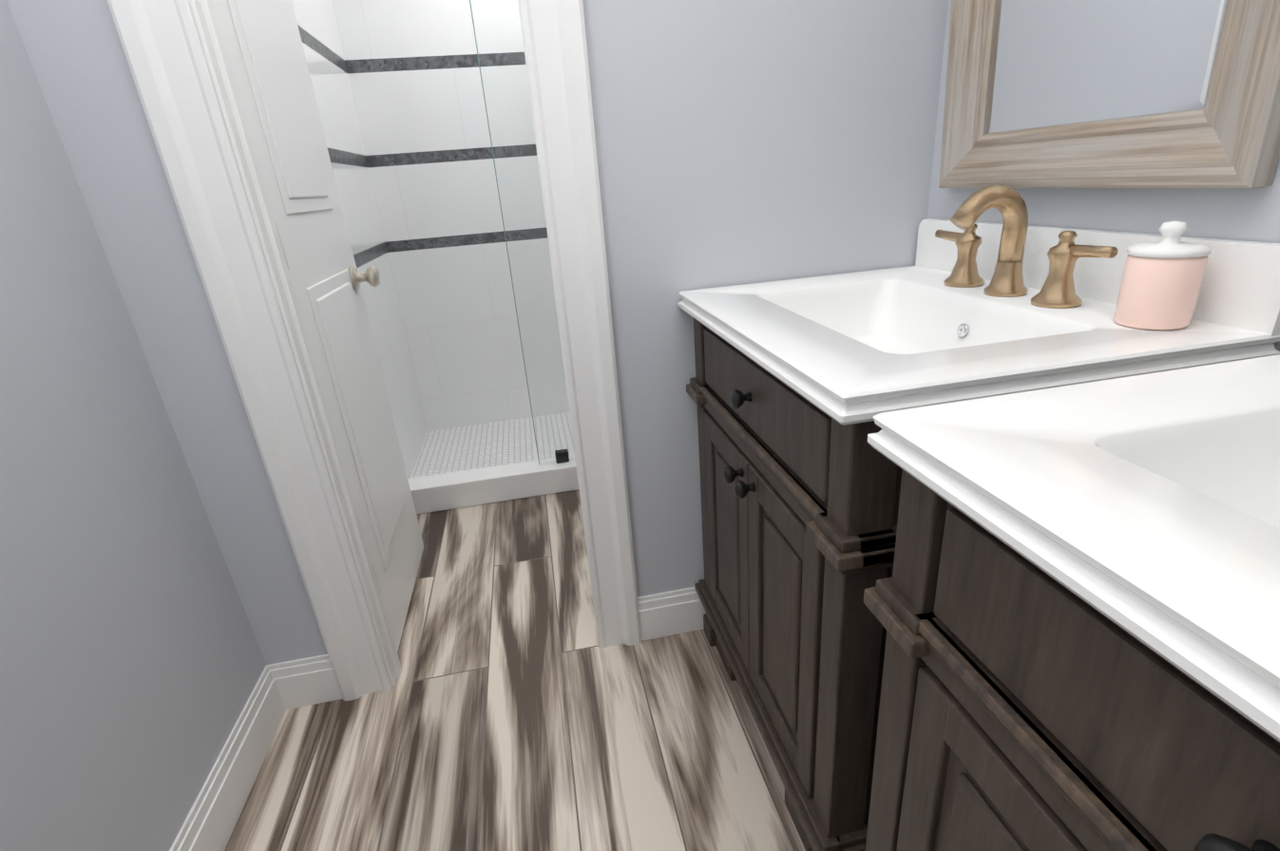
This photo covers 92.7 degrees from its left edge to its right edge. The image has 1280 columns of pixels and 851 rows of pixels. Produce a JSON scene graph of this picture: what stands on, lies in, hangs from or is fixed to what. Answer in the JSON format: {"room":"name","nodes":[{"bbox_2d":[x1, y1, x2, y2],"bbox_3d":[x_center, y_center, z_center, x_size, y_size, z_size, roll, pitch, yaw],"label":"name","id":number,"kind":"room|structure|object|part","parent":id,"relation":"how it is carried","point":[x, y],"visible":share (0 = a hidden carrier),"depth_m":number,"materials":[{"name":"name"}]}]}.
{"room":"bathroom","nodes":[
{"label":"bathroom","id":0,"kind":"room"},
{"bbox_2d":[0,0,266,850],"bbox_3d":[-0.868,-0.186,0.353,0.100,2.440,1.535,-8,22,-8],"label":"wall","id":1,"kind":"structure","parent":0,"point":[131,665],"depth_m":0.96,"materials":[{"name":"paint"}]},
{"bbox_2d":[169,661,302,850],"bbox_3d":[-0.726,0.876,0.788,0.014,0.130,1.450,-8,22,-8],"label":"baseboard","id":2,"kind":"structure","parent":1,"relation":"attached to","point":[217,809],"depth_m":1.24,"materials":[{"name":"white wood"}]},
{"bbox_2d":[291,0,432,478],"bbox_3d":[-1.071,-0.920,2.206,0.012,2.440,0.785,-8,22,-8],"label":"shower wall tile","id":3,"kind":"structure","parent":0,"point":[318,22],"depth_m":2.39,"materials":[{"name":"white tile"}]},
{"bbox_2d":[6,0,948,665],"bbox_3d":[-0.175,-0.567,1.159,1.600,2.440,0.050,-8,22,-8],"label":"wall","id":4,"kind":"structure","parent":0,"point":[750,141],"depth_m":1.22,"materials":[{"name":"paint"}]},
{"bbox_2d":[290,653,343,706],"bbox_3d":[-0.833,0.452,1.855,0.056,0.130,0.874,-8,22,-8],"label":"baseboard","id":5,"kind":"structure","parent":4,"relation":"attached to","point":[317,681],"depth_m":1.45,"materials":[{"name":"white wood"}]},
{"bbox_2d":[211,0,423,651],"bbox_3d":[-0.771,-0.407,1.444,0.171,1.994,0.560,-8,22,-8],"label":"door","id":6,"kind":"structure","parent":4,"relation":"in","point":[265,53],"depth_m":1.45,"materials":[{"name":"white wood"}]},
{"bbox_2d":[106,0,641,701],"bbox_3d":[-0.434,-0.384,1.177,0.755,2.127,0.097,-8,22,-8],"label":"door frame","id":7,"kind":"structure","parent":4,"relation":"attached to","point":[182,74],"depth_m":1.18,"materials":[{"name":"white wood"}]},
{"bbox_2d":[637,587,706,641],"bbox_3d":[0.322,0.442,1.653,0.677,0.130,0.078,-8,22,-8],"label":"baseboard","id":8,"kind":"structure","parent":4,"relation":"attached to","point":[671,613],"depth_m":1.58,"materials":[{"name":"white wood"}]},
{"bbox_2d":[224,489,805,850],"bbox_3d":[-0.099,0.559,1.702,1.800,0.060,3.385,-8,22,-8],"label":"floor","id":9,"kind":"structure","parent":0,"point":[515,708],"depth_m":1.34,"materials":[{"name":"brown wood"}]},
{"bbox_2d":[410,412,574,477],"bbox_3d":[-0.276,0.066,2.825,1.456,0.035,0.688,-8,22,-8],"label":"pan","id":10,"kind":"object","parent":9,"relation":"on","point":[461,448],"visible":0.21,"depth_m":2.81,"materials":[{"name":"tile"}]},
{"bbox_2d":[407,454,578,515],"bbox_3d":[-0.203,0.177,2.445,1.456,0.105,0.115,-8,22,-8],"label":"shower curb","id":11,"kind":"structure","parent":9,"relation":"on","point":[468,487],"depth_m":2.35,"materials":[{"name":"white stone"}]},
{"bbox_2d":[469,0,574,464],"bbox_3d":[-0.033,-0.988,2.029,0.916,2.334,0.032,-8,22,-8],"label":"glass","id":12,"kind":"object","parent":11,"relation":"on","point":[562,456],"visible":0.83,"depth_m":2.10,"materials":[{"name":"clear glass"}]},
{"bbox_2d":[677,185,1279,850],"bbox_3d":[0.444,0.135,1.139,0.578,1.065,0.711,-8,22,-8],"label":"bathroom vanity","id":13,"kind":"object","parent":9,"relation":"on","point":[795,387],"visible":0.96,"depth_m":0.92,"materials":[{"name":"brown wood"}]},
{"bbox_2d":[1112,221,1212,330],"bbox_3d":[0.665,-0.193,0.777,0.082,0.128,0.082,-8,22,-8],"label":"jar","id":14,"kind":"object","parent":13,"relation":"on","point":[1160,284],"visible":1,"depth_m":0.76,"materials":[{"name":"pink ceramic"}]},
{"bbox_2d":[863,354,1279,850],"bbox_3d":[0.588,0.407,0.440,0.578,1.065,0.716,-8,22,-8],"label":"bathroom vanity","id":15,"kind":"object","parent":9,"relation":"on","point":[1072,603],"visible":1,"depth_m":0.46,"materials":[{"name":"brown wood"}]},
{"bbox_2d":[927,0,1279,351],"bbox_3d":[0.642,-0.714,1.359,0.100,2.440,3.385,-8,22,-8],"label":"wall","id":16,"kind":"structure","parent":0,"point":[1244,214],"depth_m":0.88,"materials":[{"name":"paint"}]},
{"bbox_2d":[337,0,569,430],"bbox_3d":[-0.430,-1.170,2.695,1.480,2.440,0.012,-8,22,-8],"label":"shower wall tile","id":17,"kind":"structure","parent":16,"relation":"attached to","point":[397,86],"depth_m":2.68,"materials":[{"name":"white tile"}]},
{"bbox_2d":[938,0,1279,188],"bbox_3d":[0.626,-0.776,0.817,0.070,0.858,0.574,-8,22,-8],"label":"mirror","id":18,"kind":"object","parent":16,"relation":"attached to","point":[1112,93],"visible":1,"depth_m":0.88,"materials":[{"name":"brown wood"}]},
{"bbox_3d":[0.638,-0.778,0.819,0.032,0.682,0.398,-8,22,-8],"label":"glass","id":19,"kind":"part","parent":18,"relation":"part of","materials":[{"name":"white"}]}
]}

